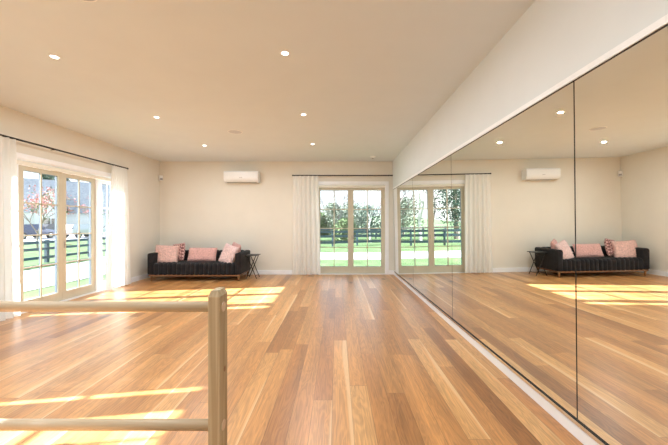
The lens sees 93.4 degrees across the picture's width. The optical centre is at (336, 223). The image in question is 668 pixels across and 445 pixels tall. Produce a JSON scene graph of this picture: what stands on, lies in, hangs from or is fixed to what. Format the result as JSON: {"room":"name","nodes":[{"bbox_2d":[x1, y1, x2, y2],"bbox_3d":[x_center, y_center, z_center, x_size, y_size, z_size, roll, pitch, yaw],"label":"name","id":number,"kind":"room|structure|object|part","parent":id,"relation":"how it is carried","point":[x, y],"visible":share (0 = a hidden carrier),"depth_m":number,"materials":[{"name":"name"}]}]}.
{"room":"exercise studio","nodes":[
{"label":"exercise studio","id":0,"kind":"room"},
{"bbox_2d":[0,105,159,277],"bbox_3d":[-4.315,-0.118,2.183,0.160,2.750,10.687,0,0,0],"label":"wall","id":1,"kind":"structure","parent":0,"point":[143,173],"depth_m":5.89,"materials":[{"name":"beige paint"}]},
{"bbox_2d":[16,152,110,313],"bbox_3d":[-4.321,0.153,5.015,0.208,2.198,2.326,0,0,0],"label":"door","id":2,"kind":"structure","parent":1,"relation":"in","point":[95,180],"depth_m":4.94,"materials":[{"name":"beige wood"}]},
{"bbox_3d":[-4.339,0.196,4.583,0.031,1.993,0.697,0,0,0],"label":"frame","id":3,"kind":"part","parent":2,"relation":"part of","materials":[{"name":"beige wood"}]},
{"bbox_3d":[-4.330,1.224,5.015,0.190,0.057,2.190,0,0,0],"label":"sill","id":4,"kind":"part","parent":2,"relation":"part of","materials":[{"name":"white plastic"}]},
{"bbox_3d":[-4.226,0.131,5.015,0.018,2.153,2.326,0,0,0],"label":"casing","id":5,"kind":"part","parent":2,"relation":"part of","materials":[{"name":"white wood"}]},
{"bbox_3d":[-4.339,0.196,5.269,0.031,1.993,0.671,0,0,0],"label":"frame","id":6,"kind":"part","parent":2,"relation":"part of","materials":[{"name":"beige wood"}]},
{"bbox_2d":[0,134,128,168],"bbox_3d":[-4.169,-1.093,4.650,0.112,0.034,3.136,0,0,0],"label":"rail","id":7,"kind":"object","parent":1,"relation":"attached to","point":[2,135],"visible":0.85,"depth_m":4.66,"materials":[{"name":"metal"}]},
{"bbox_2d":[0,135,20,320],"bbox_3d":[-4.131,0.056,3.675,0.078,2.278,0.850,0,0,0],"label":"curtain","id":8,"kind":"object","parent":7,"relation":"hanging from","point":[9,227],"visible":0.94,"depth_m":3.95,"materials":[{"name":"white fabric"}]},
{"bbox_2d":[105,165,130,290],"bbox_3d":[-4.129,0.056,5.970,0.071,2.278,0.660,0,0,0],"label":"curtain","id":9,"kind":"object","parent":7,"relation":"hanging from","point":[118,269],"visible":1,"depth_m":5.96,"materials":[{"name":"white fabric"}]},
{"bbox_2d":[131,273,149,282],"bbox_3d":[-4.227,1.155,2.256,0.016,0.105,10.511,0,0,0],"label":"baseboard","id":10,"kind":"structure","parent":1,"relation":"attached to","point":[144,276],"depth_m":6.73,"materials":[{"name":"white wood"}]},
{"bbox_2d":[0,0,534,161],"bbox_3d":[-1.417,-1.543,2.264,5.957,0.100,10.847,0,0,0],"label":"ceiling","id":11,"kind":"structure","parent":0,"point":[367,76],"depth_m":3.06,"materials":[{"name":"paint"}]},
{"bbox_2d":[48,54,60,58],"bbox_3d":[-2.520,-1.490,2.810,0.088,0.005,0.088,0,0,0],"label":"recessed light","id":12,"kind":"object","parent":11,"relation":"in","point":[53,56],"visible":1,"depth_m":2.80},
{"bbox_2d":[80,0,97,1],"bbox_3d":[-1.650,-1.490,2.000,0.232,0.006,0.232,0,0,0],"label":"ceiling speaker","id":13,"kind":"object","parent":11,"relation":"attached to","point":[80,0],"visible":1,"depth_m":2.10,"materials":[{"name":"white plastic"}]},
{"bbox_2d":[228,130,242,133],"bbox_3d":[-1.650,-1.490,5.100,0.232,0.006,0.232,0,0,0],"label":"ceiling speaker","id":14,"kind":"object","parent":11,"relation":"attached to","point":[229,131],"visible":1,"depth_m":5.08,"materials":[{"name":"white plastic"}]},
{"bbox_2d":[280,50,289,55],"bbox_3d":[-0.455,-1.490,2.750,0.088,0.005,0.088,0,0,0],"label":"recessed light","id":15,"kind":"object","parent":11,"relation":"in","point":[283,52],"visible":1,"depth_m":2.75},
{"bbox_2d":[160,162,393,269],"bbox_3d":[-1.417,-0.118,7.607,5.957,2.750,0.160,0,0,0],"label":"wall","id":16,"kind":"structure","parent":0,"point":[198,209],"depth_m":7.53,"materials":[{"name":"beige paint"}]},
{"bbox_2d":[224,171,259,182],"bbox_3d":[-2.237,-1.103,7.418,0.800,0.264,0.218,0,0,0],"label":"air conditioner","id":17,"kind":"object","parent":16,"relation":"attached to","point":[229,176],"visible":1,"depth_m":7.32,"materials":[{"name":"white plastic"}]},
{"bbox_3d":[-2.237,-1.133,7.313,0.750,0.150,0.006,0,0,0],"label":"panel","id":18,"kind":"part","parent":17,"relation":"part of","materials":[{"name":"white plastic"}]},
{"bbox_2d":[227,182,256,182],"bbox_3d":[-2.237,-0.973,7.422,0.700,0.003,0.090,0,0,0],"label":"outlet","id":19,"kind":"object","parent":17,"relation":"attached to","point":[227,182],"depth_m":7.38,"materials":[{"name":"grey plastic"}]},
{"bbox_2d":[243,270,393,274],"bbox_3d":[-1.442,1.155,7.519,5.587,0.105,0.016,0,0,0],"label":"baseboard","id":20,"kind":"structure","parent":16,"relation":"attached to","point":[261,272],"depth_m":7.51,"materials":[{"name":"white wood"}]},
{"bbox_2d":[292,175,392,175],"bbox_3d":[0.128,-1.145,7.463,2.371,0.034,0.107,0,0,0],"label":"rail","id":21,"kind":"object","parent":16,"relation":"attached to","point":[292,175],"visible":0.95,"depth_m":7.42,"materials":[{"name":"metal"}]},
{"bbox_2d":[292,176,320,274],"bbox_3d":[-0.718,0.030,7.427,0.665,2.330,0.045,0,0,0],"label":"curtain","id":22,"kind":"object","parent":21,"relation":"hanging from","point":[306,220],"visible":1,"depth_m":7.43,"materials":[{"name":"white fabric"}]},
{"bbox_2d":[313,181,388,274],"bbox_3d":[0.332,0.118,7.613,1.806,2.268,0.208,0,0,0],"label":"door","id":23,"kind":"structure","parent":16,"relation":"in","point":[350,186],"depth_m":7.60,"materials":[{"name":"beige wood"}]},
{"bbox_3d":[0.332,1.224,7.622,1.670,0.057,0.190,0,0,0],"label":"sill","id":24,"kind":"part","parent":23,"relation":"part of","materials":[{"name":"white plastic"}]},
{"bbox_3d":[0.744,0.160,7.639,0.822,2.065,0.031,0,0,0],"label":"frame","id":25,"kind":"part","parent":23,"relation":"part of","materials":[{"name":"beige wood"}]},
{"bbox_2d":[0,275,582,444],"bbox_3d":[-1.437,1.247,2.273,5.637,0.080,10.547,0,0,0],"label":"floor","id":26,"kind":"structure","parent":0,"point":[312,359],"depth_m":2.60,"materials":[{"name":"brown wood"}]},
{"bbox_2d":[0,287,226,444],"bbox_3d":[-1.773,0.752,1.260,2.570,0.909,0.480,0,0,0],"label":"ballet barre","id":27,"kind":"object","parent":26,"relation":"on","point":[216,305],"visible":1,"depth_m":1.43,"materials":[{"name":"brown wood"}]},
{"bbox_3d":[-1.774,0.922,1.447,2.506,0.048,0.048,0,0,0],"label":"rail","id":28,"kind":"part","parent":27,"relation":"part of","materials":[{"name":"brown wood"}]},
{"bbox_3d":[-1.774,0.379,1.447,2.506,0.048,0.048,0,0,0],"label":"rail","id":29,"kind":"part","parent":27,"relation":"part of","materials":[{"name":"brown wood"}]},
{"bbox_3d":[-0.547,0.752,1.449,0.052,0.909,0.098,0,0,0],"label":"post","id":30,"kind":"part","parent":27,"relation":"part of","materials":[{"name":"brown wood"}]},
{"bbox_3d":[-0.520,0.922,1.447,0.002,0.045,0.045,0,0,0],"label":"rail","id":31,"kind":"part","parent":27,"relation":"part of","materials":[{"name":"brown wood"}]},
{"bbox_3d":[-0.520,0.379,1.447,0.002,0.045,0.045,0,0,0],"label":"rail","id":32,"kind":"part","parent":27,"relation":"part of","materials":[{"name":"brown wood"}]},
{"bbox_2d":[147,250,249,280],"bbox_3d":[-3.013,0.903,7.005,1.967,0.608,0.789,0,0,0],"label":"sofa","id":33,"kind":"object","parent":26,"relation":"on","point":[240,266],"visible":0.68,"depth_m":6.63,"materials":[{"name":"black fabric"}]},
{"bbox_3d":[-3.934,0.840,7.010,0.125,0.465,0.780,0,0,0],"label":"armrest","id":34,"kind":"part","parent":33,"relation":"part of","materials":[{"name":"grey fabric"}]},
{"bbox_2d":[155,245,179,261],"bbox_3d":[-3.727,0.674,6.900,0.539,0.441,0.241,0,0,-7],"label":"cushion","id":35,"kind":"object","parent":33,"relation":"on","point":[166,253],"visible":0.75,"depth_m":6.85,"materials":[{"name":"pink fabric"}]},
{"bbox_2d":[173,243,184,260],"bbox_3d":[-3.560,0.632,7.060,0.467,0.446,0.179,0,0,26],"label":"cushion","id":36,"kind":"object","parent":33,"relation":"on","point":[181,252],"visible":0.66,"depth_m":6.96,"materials":[{"name":"pink fabric"}]},
{"bbox_3d":[-3.013,0.952,6.926,1.715,0.262,0.629,0,0,0],"label":"seat","id":37,"kind":"part","parent":33,"relation":"part of","materials":[{"name":"grey fabric"}]},
{"bbox_2d":[187,248,216,260],"bbox_3d":[-3.000,0.677,7.020,0.643,0.295,0.180,0,0,2],"label":"cushion","id":38,"kind":"object","parent":33,"relation":"on","point":[195,254],"visible":1,"depth_m":6.97,"materials":[{"name":"pink fabric"}]},
{"bbox_3d":[-3.013,0.836,7.306,1.715,0.473,0.188,0,0,0],"label":"backrest","id":39,"kind":"part","parent":33,"relation":"part of","materials":[{"name":"grey fabric"}]},
{"bbox_2d":[218,243,238,262],"bbox_3d":[-2.362,0.668,6.880,0.486,0.492,0.248,0,0,31],"label":"cushion","id":40,"kind":"object","parent":33,"relation":"on","point":[229,251],"visible":0.86,"depth_m":6.81,"materials":[{"name":"pink fabric"}]},
{"bbox_2d":[232,242,240,252],"bbox_3d":[-2.270,0.607,7.040,0.157,0.407,0.444,0,0,-39],"label":"cushion","id":41,"kind":"object","parent":33,"relation":"on","point":[234,243],"visible":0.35,"depth_m":6.94,"materials":[{"name":"pink fabric"}]},
{"bbox_3d":[-2.091,0.840,7.010,0.125,0.465,0.780,0,0,0],"label":"armrest","id":42,"kind":"part","parent":33,"relation":"part of","materials":[{"name":"grey fabric"}]},
{"bbox_2d":[245,254,259,278],"bbox_3d":[-1.885,0.948,7.060,0.270,0.525,0.340,0,0,0],"label":"side table","id":43,"kind":"object","parent":26,"relation":"on","point":[247,255],"visible":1,"depth_m":6.94,"materials":[{"name":"metal"}]},
{"bbox_2d":[392,0,667,237],"bbox_3d":[1.442,-0.118,2.264,0.235,2.750,10.527,0,0,0],"label":"wall","id":44,"kind":"structure","parent":0,"point":[552,40],"depth_m":2.19,"materials":[{"name":"paint"}]},
{"bbox_2d":[393,179,412,285],"bbox_3d":[1.312,0.145,6.350,0.025,1.874,1.791,0,0,0],"label":"mirror panel","id":45,"kind":"object","parent":44,"relation":"attached to","point":[403,194],"visible":1,"depth_m":6.16,"materials":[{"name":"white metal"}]},
{"bbox_2d":[412,155,452,317],"bbox_3d":[1.319,0.145,4.535,0.025,1.874,1.821,0,0,0],"label":"mirror panel","id":46,"kind":"object","parent":44,"relation":"attached to","point":[431,189],"visible":1,"depth_m":4.26,"materials":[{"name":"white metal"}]},
{"bbox_2d":[394,273,598,444],"bbox_3d":[1.379,1.164,2.256,0.065,0.086,10.511,0,0,0],"label":"baseboard","id":47,"kind":"structure","parent":44,"relation":"attached to","point":[585,439],"depth_m":2.26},
{"bbox_2d":[394,272,606,444],"bbox_3d":[1.341,1.109,2.670,0.024,0.022,9.160,0,0,0],"label":"trim","id":48,"kind":"structure","parent":44,"relation":"attached to","point":[588,432],"depth_m":2.18,"materials":[{"name":"white painted wood"}]},
{"bbox_2d":[394,82,609,444],"bbox_3d":[1.335,0.154,2.667,0.029,1.892,9.155,0,0,0],"label":"trim","id":49,"kind":"structure","parent":44,"relation":"attached to","point":[594,433],"depth_m":1.97,"materials":[{"name":"metal"}]},
{"bbox_2d":[451,82,577,417],"bbox_3d":[1.326,0.145,2.686,0.025,1.874,1.859,0,0,0],"label":"mirror panel","id":50,"kind":"object","parent":44,"relation":"attached to","point":[513,186],"visible":1,"depth_m":2.23,"materials":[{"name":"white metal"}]},
{"bbox_2d":[393,14,667,188],"bbox_3d":[1.324,-0.815,2.670,0.040,0.034,9.160,0,0,0],"label":"trim","id":51,"kind":"structure","parent":44,"relation":"attached to","point":[663,21],"depth_m":1.74,"materials":[{"name":"white plastic"}]},
{"bbox_2d":[396,24,667,187],"bbox_3d":[1.319,-0.795,2.670,0.014,0.006,9.160,0,0,0],"label":"trim","id":52,"kind":"structure","parent":44,"relation":"attached to","point":[666,24],"depth_m":1.75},
{"bbox_2d":[575,26,667,444],"bbox_3d":[1.334,0.145,0.836,0.025,1.874,1.823,0,0,0],"label":"mirror panel","id":53,"kind":"object","parent":44,"relation":"attached to","point":[621,105],"visible":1,"depth_m":1.46,"materials":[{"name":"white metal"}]},
{"label":"outside","id":54,"kind":"structure","parent":0,"visible":0},
{"bbox_2d":[24,253,380,291],"bbox_3d":[15.000,1.497,-6.800,50.000,0.020,46.400,0,0,0],"label":"garden path","id":55,"kind":"structure","parent":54,"point":[31,277],"depth_m":9.86,"materials":[{"name":"concrete"}]},
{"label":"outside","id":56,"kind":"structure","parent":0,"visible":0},
{"bbox_2d":[24,233,380,299],"bbox_3d":[-20.000,1.607,30.000,200.000,0.200,180.000,0,0,0],"label":"ground","id":57,"kind":"structure","parent":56,"point":[35,293],"depth_m":15.07,"materials":[{"name":"green plant"}]},
{"bbox_2d":[24,185,75,247],"bbox_3d":[-16.161,-0.277,17.298,3.652,3.677,2.845,0,0,19],"label":"tree","id":58,"kind":"object","parent":57,"relation":"on","point":[48,197],"visible":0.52,"depth_m":17.20,"materials":[{"name":"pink plant"}]},
{"bbox_2d":[37,171,70,180],"bbox_3d":[-68.977,-5.876,75.781,10.504,14.973,8.844,0,0,0],"label":"evergreen tree","id":59,"kind":"object","parent":57,"relation":"on","point":[45,177],"visible":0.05,"depth_m":74.46,"materials":[{"name":"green plant"}]},
{"bbox_2d":[24,237,105,262],"bbox_3d":[-11.387,1.114,11.305,0.145,0.986,15.110,0,0,0],"label":"fence","id":60,"kind":"object","parent":57,"relation":"on","point":[46,248],"visible":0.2,"depth_m":12.38,"materials":[{"name":"black wood"}]},
{"bbox_3d":[-11.400,1.114,12.376,0.120,0.986,0.110,0,0,0],"label":"post","id":61,"kind":"part","parent":60,"relation":"part of","materials":[{"name":"wood"}]},
{"bbox_3d":[-11.332,0.707,11.300,0.035,0.100,15.000,0,0,0],"label":"fence rail","id":62,"kind":"part","parent":60,"relation":"part of","materials":[{"name":"wood"}]},
{"bbox_3d":[-11.332,0.957,11.300,0.035,0.100,15.000,0,0,0],"label":"fence rail","id":63,"kind":"part","parent":60,"relation":"part of","materials":[{"name":"wood"}]},
{"bbox_3d":[-11.332,1.292,11.300,0.035,0.100,15.000,0,0,0],"label":"fence rail","id":64,"kind":"part","parent":60,"relation":"part of","materials":[{"name":"wood"}]},
{"bbox_2d":[24,178,109,230],"bbox_3d":[-43.541,-3.443,49.472,28.000,9.900,12.400,0,0,-41],"label":"house","id":65,"kind":"structure","parent":57,"relation":"on","point":[71,187],"depth_m":47.79,"materials":[{"name":"grey tile"}]},
{"bbox_3d":[-40.336,-0.143,44.413,1.600,1.300,0.020,0,0,-41],"label":"pane","id":66,"kind":"part","parent":65,"relation":"part of","materials":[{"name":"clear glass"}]},
{"bbox_2d":[74,198,105,228],"bbox_3d":[-15.026,-0.286,20.202,2.263,3.692,2.645,0,0,36],"label":"bare shrub","id":67,"kind":"object","parent":57,"relation":"on","point":[87,210],"visible":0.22,"depth_m":19.73,"materials":[{"name":"pink plant"}]},
{"bbox_2d":[320,212,330,234],"bbox_3d":[-2.221,0.409,37.987,3.633,3.843,3.939,0,0,0],"label":"shrub","id":68,"kind":"object","parent":57,"relation":"on","point":[322,223],"visible":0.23,"depth_m":36.99,"materials":[{"name":"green plant"}]},
{"bbox_2d":[320,202,347,234],"bbox_3d":[0.242,-0.467,36.486,3.848,4.303,4.044,0,0,-35],"label":"tree","id":69,"kind":"object","parent":57,"relation":"on","point":[330,221],"visible":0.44,"depth_m":36.09,"materials":[{"name":"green plant"}]},
{"bbox_2d":[320,191,347,221],"bbox_3d":[-0.444,-0.934,28.525,3.964,4.992,3.390,0,0,0],"label":"bare tree","id":70,"kind":"object","parent":57,"relation":"on","point":[330,191],"visible":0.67,"depth_m":28.56,"materials":[{"name":"white plant"}]},
{"bbox_2d":[331,218,358,240],"bbox_3d":[0.699,0.721,27.537,2.502,2.577,2.293,0,0,0],"label":"shrub","id":71,"kind":"object","parent":57,"relation":"on","point":[342,223],"visible":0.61,"depth_m":27.02,"materials":[{"name":"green plant"}]},
{"bbox_2d":[320,230,380,245],"bbox_3d":[1.367,1.016,23.060,27.562,1.182,2.449,0,0,-19],"label":"fence","id":72,"kind":"object","parent":57,"relation":"on","point":[332,231],"visible":0.09,"depth_m":22.00,"materials":[{"name":"black wood"}]},
{"bbox_3d":[1.379,0.530,22.999,27.447,0.160,2.326,0,0,-18],"label":"fence rail","id":73,"kind":"part","parent":72,"relation":"part of","materials":[{"name":"black wood"}]},
{"bbox_3d":[1.379,0.835,22.999,27.447,0.160,2.326,0,0,-18],"label":"fence rail","id":74,"kind":"part","parent":72,"relation":"part of","materials":[{"name":"black wood"}]},
{"bbox_3d":[1.379,1.244,22.999,27.447,0.160,2.326,0,0,-18],"label":"fence rail","id":75,"kind":"part","parent":72,"relation":"part of","materials":[{"name":"black wood"}]},
{"bbox_2d":[320,229,380,238],"bbox_3d":[-1.951,1.016,32.619,36.175,1.182,1.990,0,0,-3],"label":"fence","id":76,"kind":"object","parent":57,"relation":"on","point":[320,229],"visible":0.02,"depth_m":32.26,"materials":[{"name":"black wood"}]},
{"bbox_3d":[-1.947,0.530,32.563,36.071,0.160,1.877,0,0,-3],"label":"fence rail","id":77,"kind":"part","parent":76,"relation":"part of","materials":[{"name":"wood"}]},
{"bbox_2d":[341,201,372,234],"bbox_3d":[2.133,-0.562,40.052,5.078,4.963,5.548,0,0,39],"label":"tree","id":78,"kind":"object","parent":57,"relation":"on","point":[358,220],"visible":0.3,"depth_m":39.40,"materials":[{"name":"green plant"}]},
{"bbox_2d":[354,204,380,234],"bbox_3d":[4.422,-0.465,43.716,4.879,4.652,4.567,0,0,0],"label":"tree","id":79,"kind":"object","parent":57,"relation":"on","point":[369,207],"visible":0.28,"depth_m":43.13,"materials":[{"name":"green plant"}]},
{"bbox_2d":[354,191,380,242],"bbox_3d":[2.505,-2.018,24.517,4.148,7.165,3.292,0,0,0],"label":"birch tree","id":80,"kind":"object","parent":57,"relation":"on","point":[373,194],"visible":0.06,"depth_m":25.06,"materials":[{"name":"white plant"}]},
{"bbox_2d":[373,212,380,233],"bbox_3d":[6.627,-0.266,37.765,4.765,4.311,4.263,0,0,0],"label":"tree","id":81,"kind":"object","parent":57,"relation":"on","point":[378,222],"visible":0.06,"depth_m":37.99,"materials":[{"name":"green plant"}]},
{"bbox_2d":[375,191,380,213],"bbox_3d":[4.337,-1.607,29.323,2.054,6.336,3.853,0,0,-12],"label":"bare tree","id":82,"kind":"object","parent":57,"relation":"on","point":[379,202],"visible":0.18,"depth_m":29.72,"materials":[{"name":"white plant"}]},
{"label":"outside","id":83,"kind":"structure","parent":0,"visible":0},
{"bbox_2d":[24,233,105,241],"bbox_3d":[-31.500,1.497,20.000,11.000,0.020,120.000,0,0,0],"label":"road","id":84,"kind":"structure","parent":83,"point":[29,238],"depth_m":32.31,"materials":[{"name":"grey asphalt"}]},
{"bbox_2d":[24,224,54,238],"bbox_3d":[-31.600,0.752,32.400,1.820,1.490,4.330,0,0,5],"label":"parked car","id":85,"kind":"object","parent":84,"relation":"on","point":[28,229],"visible":0.42,"depth_m":32.18,"materials":[{"name":"blue paint"}]},
{"bbox_2d":[42,224,68,235],"bbox_3d":[-34.600,0.752,38.200,1.820,1.490,4.330,0,0,-5],"label":"parked car","id":86,"kind":"object","parent":84,"relation":"on","point":[48,226],"visible":0.06,"depth_m":37.04,"materials":[{"name":"paint"}]},
{"bbox_2d":[66,224,105,237],"bbox_3d":[-28.400,0.752,35.200,1.820,1.490,4.330,0,0,5],"label":"parked car","id":87,"kind":"object","parent":84,"relation":"on","point":[70,228],"visible":0.38,"depth_m":33.91,"materials":[{"name":"silver metal"}]}
]}

